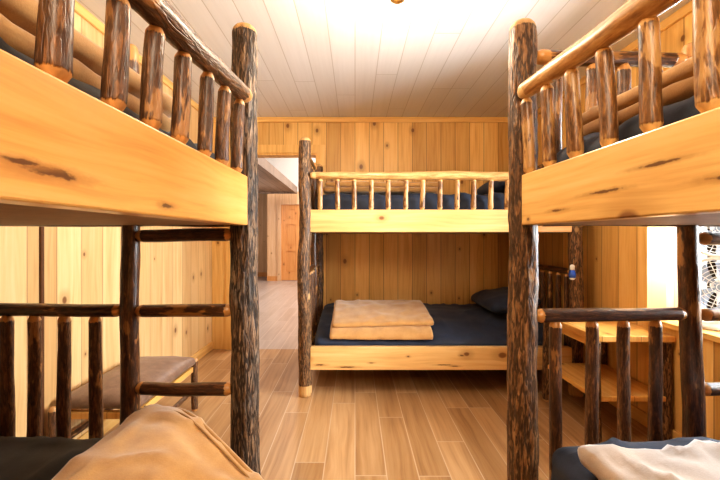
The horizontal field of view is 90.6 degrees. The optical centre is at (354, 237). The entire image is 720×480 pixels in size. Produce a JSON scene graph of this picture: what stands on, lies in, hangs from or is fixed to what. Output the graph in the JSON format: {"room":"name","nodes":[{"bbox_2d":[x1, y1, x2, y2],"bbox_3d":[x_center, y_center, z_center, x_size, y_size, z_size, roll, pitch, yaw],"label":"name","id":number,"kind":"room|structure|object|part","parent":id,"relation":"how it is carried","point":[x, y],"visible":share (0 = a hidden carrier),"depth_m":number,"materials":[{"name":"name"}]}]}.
{"room":"dormitory","nodes":[
{"label":"dormitory","id":0,"kind":"room"},
{"bbox_2d":[0,12,211,438],"bbox_3d":[-1.580,-0.050,1.105,0.120,2.460,5.350,0,0,0],"label":"wall","id":1,"kind":"structure","parent":0,"point":[82,264],"depth_m":2.05,"materials":[{"name":"brown wood"}]},
{"bbox_2d":[39,227,43,435],"bbox_3d":[-1.514,-0.068,1.720,0.012,2.315,0.016,0,0,0],"label":"trim","id":2,"kind":"structure","parent":1,"relation":"attached to","point":[41,229],"depth_m":1.72,"materials":[{"name":"brown wood"}]},
{"bbox_2d":[75,0,198,110],"bbox_3d":[-1.510,-1.252,1.155,0.020,0.055,5.210,0,0,0],"label":"trim","id":3,"kind":"structure","parent":1,"relation":"attached to","point":[80,10],"depth_m":2.07,"materials":[{"name":"brown wood"}]},
{"bbox_2d":[77,341,212,438],"bbox_3d":[-1.512,1.137,1.165,0.016,0.085,5.230,0,0,0],"label":"baseboard","id":4,"kind":"structure","parent":1,"relation":"attached to","point":[108,424],"depth_m":2.23,"materials":[{"name":"brown wood"}]},
{"bbox_2d":[258,194,266,271],"bbox_3d":[-4.150,-0.920,10.960,3.700,4.200,0.120,0,0,0],"label":"wall","id":5,"kind":"structure","parent":0,"point":[262,198],"depth_m":10.90,"materials":[{"name":"brown wood"}]},
{"bbox_2d":[265,158,315,280],"bbox_3d":[-1.500,-0.920,9.857,9.000,4.200,0.125,0,0,0],"label":"wall","id":6,"kind":"structure","parent":0,"point":[272,199],"depth_m":9.80,"materials":[{"name":"brown wood"}]},
{"bbox_2d":[258,272,276,280],"bbox_3d":[-1.500,1.115,10.340,9.000,0.130,1.120,0,0,0],"label":"baseboard","id":7,"kind":"structure","parent":6,"relation":"attached to","point":[260,274],"depth_m":9.78,"materials":[{"name":"brown wood"}]},
{"bbox_2d":[277,201,298,280],"bbox_3d":[-1.575,0.080,9.785,1.110,2.200,0.030,0,0,0],"label":"trim","id":8,"kind":"structure","parent":6,"relation":"attached to","point":[279,203],"depth_m":9.77,"materials":[{"name":"brown wood"}]},
{"bbox_2d":[281,205,310,279],"bbox_3d":[-1.575,0.125,9.801,0.910,2.090,0.098,0,0,0],"label":"door","id":9,"kind":"structure","parent":6,"relation":"in","point":[289,213],"depth_m":9.81,"materials":[{"name":"brown wood"}]},
{"bbox_3d":[-1.770,-0.650,9.832,0.280,0.300,0.027,0,0,0],"label":"panel","id":10,"kind":"part","parent":9,"relation":"part of","materials":[{"name":"brown wood"}]},
{"bbox_3d":[-1.770,-0.080,9.832,0.280,0.600,0.027,0,0,0],"label":"panel","id":11,"kind":"part","parent":9,"relation":"part of","materials":[{"name":"brown wood"}]},
{"bbox_3d":[-1.770,0.660,9.832,0.280,0.600,0.027,0,0,0],"label":"panel","id":12,"kind":"part","parent":9,"relation":"part of","materials":[{"name":"brown wood"}]},
{"bbox_2d":[212,123,508,348],"bbox_3d":[0.155,-0.050,3.840,3.590,2.460,0.120,0,0,0],"label":"wall","id":13,"kind":"structure","parent":0,"point":[427,268],"depth_m":3.78,"materials":[{"name":"brown wood"}]},
{"bbox_2d":[226,145,324,349],"bbox_3d":[-0.840,0.098,3.839,1.050,2.165,0.162,0,0,0],"label":"door frame","id":14,"kind":"structure","parent":13,"relation":"in","point":[264,151],"depth_m":3.76,"materials":[{"name":"brown wood"}]},
{"bbox_2d":[213,117,507,122],"bbox_3d":[0.155,-1.252,3.770,3.350,0.055,0.020,0,0,0],"label":"trim","id":15,"kind":"structure","parent":13,"relation":"attached to","point":[259,119],"depth_m":3.76,"materials":[{"name":"brown wood"}]},
{"bbox_2d":[104,277,646,479],"bbox_3d":[-1.500,1.230,5.175,9.000,0.100,13.650,0,0,0],"label":"floor","id":16,"kind":"structure","parent":0,"point":[353,424],"depth_m":2.34,"materials":[{"name":"brown wood"}]},
{"bbox_2d":[47,356,197,438],"bbox_3d":[-1.284,0.971,2.091,0.428,0.422,0.745,0,0,0],"label":"bench","id":17,"kind":"object","parent":16,"relation":"on","point":[171,369],"visible":0.52,"depth_m":1.95,"materials":[{"name":"brown leather"}]},
{"bbox_3d":[-1.476,1.004,1.741,0.044,0.356,0.045,0,0,0],"label":"leg","id":18,"kind":"part","parent":17,"relation":"part of","materials":[{"name":"brown wood"}]},
{"bbox_3d":[-1.285,0.880,1.775,0.340,0.035,0.030,0,0,0],"label":"seat rail","id":19,"kind":"part","parent":17,"relation":"part of","materials":[{"name":"brown wood"}]},
{"bbox_3d":[-1.285,0.808,2.090,0.422,0.098,0.661,0,0,0],"label":"seat","id":20,"kind":"part","parent":17,"relation":"part of","materials":[{"name":"brown leather"}]},
{"bbox_3d":[-1.100,0.883,2.090,0.030,0.035,0.600,0,0,0],"label":"seat rail","id":21,"kind":"part","parent":17,"relation":"part of","materials":[{"name":"brown wood"}]},
{"bbox_3d":[-1.098,1.004,2.436,0.042,0.356,0.044,0,0,20],"label":"leg","id":22,"kind":"part","parent":17,"relation":"part of","materials":[{"name":"brown wood"}]},
{"bbox_2d":[0,0,260,474],"bbox_3d":[-0.919,0.212,0.261,1.113,1.939,2.138,0,0,2],"label":"bunk bed","id":23,"kind":"object","parent":16,"relation":"on","point":[70,157],"visible":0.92,"depth_m":0.88,"materials":[{"name":"brown wood"}]},
{"bbox_2d":[0,436,103,479],"bbox_3d":[-0.921,0.763,0.260,0.936,0.248,1.914,0,0,2],"label":"mattress","id":24,"kind":"object","parent":23,"relation":"on","point":[37,457],"visible":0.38,"depth_m":1.08,"materials":[{"name":"black fabric"}]},
{"bbox_2d":[51,404,263,479],"bbox_3d":[-0.457,0.640,0.874,0.505,0.208,0.617,0,0,0],"label":"folded blanket","id":25,"kind":"object","parent":24,"relation":"on","point":[156,441],"visible":1,"depth_m":0.95,"materials":[{"name":"beige fabric"}]},
{"bbox_3d":[-1.089,0.259,1.281,0.516,0.050,0.051,0,0,2],"label":"rail","id":26,"kind":"part","parent":23,"relation":"part of","materials":[{"name":"brown wood"}]},
{"bbox_2d":[0,37,214,159],"bbox_3d":[-0.922,-0.188,0.261,0.938,0.222,1.917,0,0,2],"label":"mattress","id":27,"kind":"object","parent":23,"relation":"on","point":[93,91],"visible":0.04,"depth_m":0.61,"materials":[{"name":"black fabric"}]},
{"bbox_2d":[0,0,172,131],"bbox_3d":[-0.819,-0.362,0.548,0.552,0.124,1.113,0,0,2],"label":"folded blanket","id":28,"kind":"object","parent":27,"relation":"on","point":[18,18],"visible":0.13,"depth_m":0.70,"materials":[{"name":"beige fabric"}]},
{"bbox_3d":[-0.404,-0.400,0.244,0.082,0.080,1.955,0,5,2],"label":"guard rail","id":29,"kind":"part","parent":23,"relation":"part of","materials":[{"name":"brown wood"}]},
{"bbox_3d":[-0.388,0.212,1.261,0.110,1.939,0.107,0,0,2],"label":"post","id":30,"kind":"part","parent":23,"relation":"part of","materials":[{"name":"brown wood"}]},
{"bbox_2d":[297,137,583,397],"bbox_3d":[0.643,0.208,3.167,2.151,1.948,1.116,0,0,0],"label":"bunk bed","id":31,"kind":"object","parent":16,"relation":"on","point":[313,224],"visible":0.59,"depth_m":2.65,"materials":[{"name":"brown wood"}]},
{"bbox_3d":[-0.377,0.212,2.667,0.111,1.939,0.115,0,0,0],"label":"post","id":32,"kind":"part","parent":31,"relation":"part of","materials":[{"name":"brown wood"}]},
{"bbox_3d":[-0.376,0.259,2.971,0.048,0.049,0.516,0,0,0],"label":"rail","id":33,"kind":"part","parent":31,"relation":"part of","materials":[{"name":"brown wood"}]},
{"bbox_3d":[-0.372,-0.628,2.971,0.054,0.051,0.516,0,0,0],"label":"rail","id":34,"kind":"part","parent":31,"relation":"part of","materials":[{"name":"brown wood"}]},
{"bbox_3d":[-0.375,0.208,3.669,0.108,1.948,0.112,0,0,0],"label":"post","id":35,"kind":"part","parent":31,"relation":"part of","materials":[{"name":"brown wood"}]},
{"bbox_3d":[0.641,-0.462,2.649,1.948,0.078,0.078,0,0,0],"label":"guard rail","id":36,"kind":"part","parent":31,"relation":"part of","materials":[{"name":"beige wood"}]},
{"bbox_2d":[315,192,504,209],"bbox_3d":[0.641,-0.219,3.170,1.914,0.283,0.937,0,0,0],"label":"mattress","id":37,"kind":"object","parent":31,"relation":"on","point":[413,198],"visible":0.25,"depth_m":2.71,"materials":[{"name":"fabric"}]},
{"bbox_2d":[323,181,437,194],"bbox_3d":[0.211,-0.413,3.093,0.950,0.098,0.503,0,0,-1],"label":"folded blanket","id":38,"kind":"object","parent":37,"relation":"on","point":[397,188],"visible":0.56,"depth_m":2.85,"materials":[{"name":"beige fabric"}]},
{"bbox_2d":[477,168,540,194],"bbox_3d":[1.361,-0.481,3.120,0.413,0.204,0.621,0,0,0],"label":"pillow","id":39,"kind":"object","parent":37,"relation":"on","point":[499,186],"visible":0.23,"depth_m":2.99,"materials":[{"name":"black fabric"}]},
{"bbox_2d":[315,303,561,345],"bbox_3d":[0.641,0.767,3.170,1.919,0.241,0.937,0,0,0],"label":"mattress","id":40,"kind":"object","parent":31,"relation":"on","point":[454,324],"visible":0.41,"depth_m":2.84,"materials":[{"name":"fabric"}]},
{"bbox_2d":[329,299,433,339],"bbox_3d":[0.215,0.668,2.999,0.820,0.207,0.631,0,0,1],"label":"folded blanket","id":41,"kind":"object","parent":40,"relation":"on","point":[358,319],"visible":1,"depth_m":2.80,"materials":[{"name":"beige fabric"}]},
{"bbox_2d":[471,287,540,313],"bbox_3d":[1.346,0.557,3.240,0.421,0.189,0.624,0,0,0],"label":"pillow","id":42,"kind":"object","parent":40,"relation":"on","point":[493,300],"visible":0.59,"depth_m":3.11,"materials":[{"name":"fabric"}]},
{"bbox_3d":[1.657,0.258,3.170,0.052,0.050,0.914,0,0,0],"label":"rail","id":43,"kind":"part","parent":31,"relation":"part of","materials":[{"name":"brown wood"}]},
{"bbox_2d":[568,257,575,279],"bbox_3d":[1.592,0.225,2.599,0.066,0.164,0.057,0,0,0],"label":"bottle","id":44,"kind":"object","parent":31,"relation":"hanging from","point":[572,274],"visible":1,"depth_m":2.58,"materials":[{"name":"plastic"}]},
{"bbox_3d":[1.584,0.265,2.596,0.050,0.066,0.050,0,0,0],"label":"bulb","id":45,"kind":"part","parent":44,"relation":"part of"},
{"bbox_3d":[1.657,0.221,2.672,0.112,1.923,0.107,0,0,0],"label":"post","id":46,"kind":"part","parent":31,"relation":"part of","materials":[{"name":"brown wood"}]},
{"bbox_2d":[542,321,674,442],"bbox_3d":[1.595,0.870,2.320,0.466,0.624,0.600,0,0,0],"label":"side table","id":47,"kind":"object","parent":16,"relation":"on","point":[573,373],"visible":0.56,"depth_m":2.18,"materials":[{"name":"brown wood"}]},
{"bbox_3d":[1.391,0.886,2.584,0.059,0.592,0.056,0,0,0],"label":"leg","id":48,"kind":"part","parent":47,"relation":"part of","materials":[{"name":"brown wood"}]},
{"bbox_3d":[1.390,0.886,2.055,0.056,0.592,0.060,0,0,0],"label":"leg","id":49,"kind":"part","parent":47,"relation":"part of","materials":[{"name":"brown wood"}]},
{"bbox_3d":[1.800,0.886,2.586,0.056,0.592,0.058,0,0,0],"label":"leg","id":50,"kind":"part","parent":47,"relation":"part of","materials":[{"name":"brown wood"}]},
{"bbox_2d":[548,363,665,401],"bbox_3d":[1.595,0.925,2.320,0.420,0.030,0.560,0,0,0],"label":"shelf","id":51,"kind":"object","parent":47,"relation":"attached to","point":[573,373],"depth_m":2.24,"materials":[{"name":"brown wood"}]},
{"bbox_3d":[1.798,0.886,2.055,0.058,0.592,0.056,0,0,0],"label":"leg","id":52,"kind":"part","parent":47,"relation":"part of","materials":[{"name":"brown wood"}]},
{"bbox_2d":[506,0,719,479],"bbox_3d":[1.120,0.208,0.240,1.119,1.947,2.141,0,0,-2],"label":"bunk bed","id":53,"kind":"object","parent":16,"relation":"on","point":[668,175],"visible":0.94,"depth_m":1.16,"materials":[{"name":"brown wood"}]},
{"bbox_3d":[0.580,0.212,1.235,0.104,1.939,0.105,0,0,-2],"label":"post","id":54,"kind":"part","parent":53,"relation":"part of","materials":[{"name":"brown wood"}]},
{"bbox_3d":[0.604,-0.450,0.219,0.081,0.081,1.950,0,2,-2],"label":"guard rail","id":55,"kind":"part","parent":53,"relation":"part of","materials":[{"name":"brown wood"}]},
{"bbox_3d":[0.896,-0.627,1.248,0.546,0.054,0.052,0,0,-3],"label":"rail","id":56,"kind":"part","parent":53,"relation":"part of","materials":[{"name":"brown wood"}]},
{"bbox_3d":[0.896,0.269,1.249,0.546,0.050,0.050,0,0,-2],"label":"rail","id":57,"kind":"part","parent":53,"relation":"part of","materials":[{"name":"brown wood"}]},
{"bbox_2d":[556,96,699,162],"bbox_3d":[1.122,-0.193,0.242,0.938,0.232,1.918,0,0,-2],"label":"mattress","id":58,"kind":"object","parent":53,"relation":"on","point":[681,110],"visible":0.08,"depth_m":0.81,"materials":[{"name":"black fabric"}]},
{"bbox_2d":[582,57,693,135],"bbox_3d":[1.001,-0.359,0.612,0.537,0.099,1.151,0,0,-2],"label":"folded blanket","id":59,"kind":"object","parent":58,"relation":"on","point":[677,81],"visible":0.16,"depth_m":0.84,"materials":[{"name":"beige fabric"}]},
{"bbox_2d":[551,437,719,479],"bbox_3d":[1.121,0.762,0.242,0.937,0.252,1.916,0,0,-2],"label":"mattress","id":60,"kind":"object","parent":53,"relation":"on","point":[566,464],"visible":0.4,"depth_m":1.11,"materials":[{"name":"black fabric"}]},
{"bbox_2d":[577,439,719,479],"bbox_3d":[1.054,0.600,0.720,0.861,0.077,0.618,0,0,-2],"label":"folded blanket","id":61,"kind":"object","parent":60,"relation":"on","point":[697,460],"visible":1,"depth_m":0.93,"materials":[{"name":"beige fabric"}]},
{"bbox_2d":[76,0,690,116],"bbox_3d":[0.155,-1.330,1.125,3.750,0.100,5.550,0,0,0],"label":"ceiling","id":62,"kind":"structure","parent":0,"point":[317,58],"depth_m":2.35,"materials":[{"name":"white wood"}]},
{"bbox_2d":[390,0,404,3],"bbox_3d":[0.154,-1.193,1.655,0.221,0.174,0.226,0,0,0],"label":"ceiling light","id":63,"kind":"object","parent":62,"relation":"attached to","point":[392,1],"visible":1,"depth_m":1.71,"materials":[{"name":"gold metal"}]},
{"bbox_2d":[538,12,719,439],"bbox_3d":[1.890,-0.050,1.105,0.120,2.460,5.350,0,0,0],"label":"wall","id":64,"kind":"structure","parent":0,"point":[624,266],"depth_m":2.33,"materials":[{"name":"brown wood"}]},
{"bbox_2d":[538,0,691,114],"bbox_3d":[1.820,-1.252,1.155,0.020,0.055,5.210,0,0,0],"label":"trim","id":65,"kind":"structure","parent":64,"relation":"attached to","point":[686,9],"depth_m":2.06,"materials":[{"name":"brown wood"}]},
{"bbox_2d":[608,402,681,438],"bbox_3d":[1.822,1.137,1.165,0.016,0.085,5.230,0,0,0],"label":"baseboard","id":66,"kind":"structure","parent":64,"relation":"attached to","point":[637,414],"depth_m":2.26,"materials":[{"name":"brown wood"}]},
{"bbox_2d":[666,227,677,306],"bbox_3d":[2.055,-0.140,2.245,0.210,1.320,0.030,0,0,0],"label":"trim","id":67,"kind":"structure","parent":64,"relation":"attached to","point":[671,232],"depth_m":2.23,"materials":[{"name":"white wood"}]},
{"bbox_2d":[645,320,719,342],"bbox_3d":[1.980,0.505,1.575,0.360,0.030,1.310,0,0,0],"label":"trim","id":68,"kind":"structure","parent":64,"relation":"attached to","point":[711,335],"depth_m":1.89,"materials":[{"name":"brown wood"}]},
{"bbox_2d":[699,227,719,331],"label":"window","id":69,"kind":"structure","parent":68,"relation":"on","point":[706,277],"depth_m":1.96,"materials":[{"name":"white glass"}]},
{"bbox_2d":[700,227,719,252],"bbox_3d":[1.976,-0.055,1.920,0.311,0.296,0.030,0,0,42],"label":"grille","id":70,"kind":"object","parent":69,"relation":"attached to","point":[717,229],"depth_m":1.95,"materials":[{"name":"white plastic"}]},
{"bbox_2d":[701,261,719,307],"bbox_3d":[1.976,0.265,1.920,0.311,0.296,0.030,0,0,42],"label":"grille","id":71,"kind":"object","parent":69,"relation":"attached to","point":[705,273],"depth_m":1.95,"materials":[{"name":"white plastic"}]},
{"bbox_3d":[-6.050,-0.920,7.890,0.100,4.200,8.220,0,0,0],"label":"wall","id":72,"kind":"structure","parent":0,"visible":0},
{"bbox_2d":[258,192,294,193],"bbox_3d":[-3.770,-1.270,9.470,4.460,0.180,0.060,0,0,0],"label":"trim","id":73,"kind":"structure","parent":72,"relation":"attached to","point":[258,192],"depth_m":9.44,"materials":[{"name":"brown wood"}]},
{"bbox_2d":[258,158,296,193],"bbox_3d":[-3.800,-1.270,7.020,4.400,0.100,4.840,0,0,0],"label":"trim","id":74,"kind":"structure","parent":72,"relation":"attached to","point":[266,183],"depth_m":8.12,"materials":[{"name":"brown wood"}]}
]}

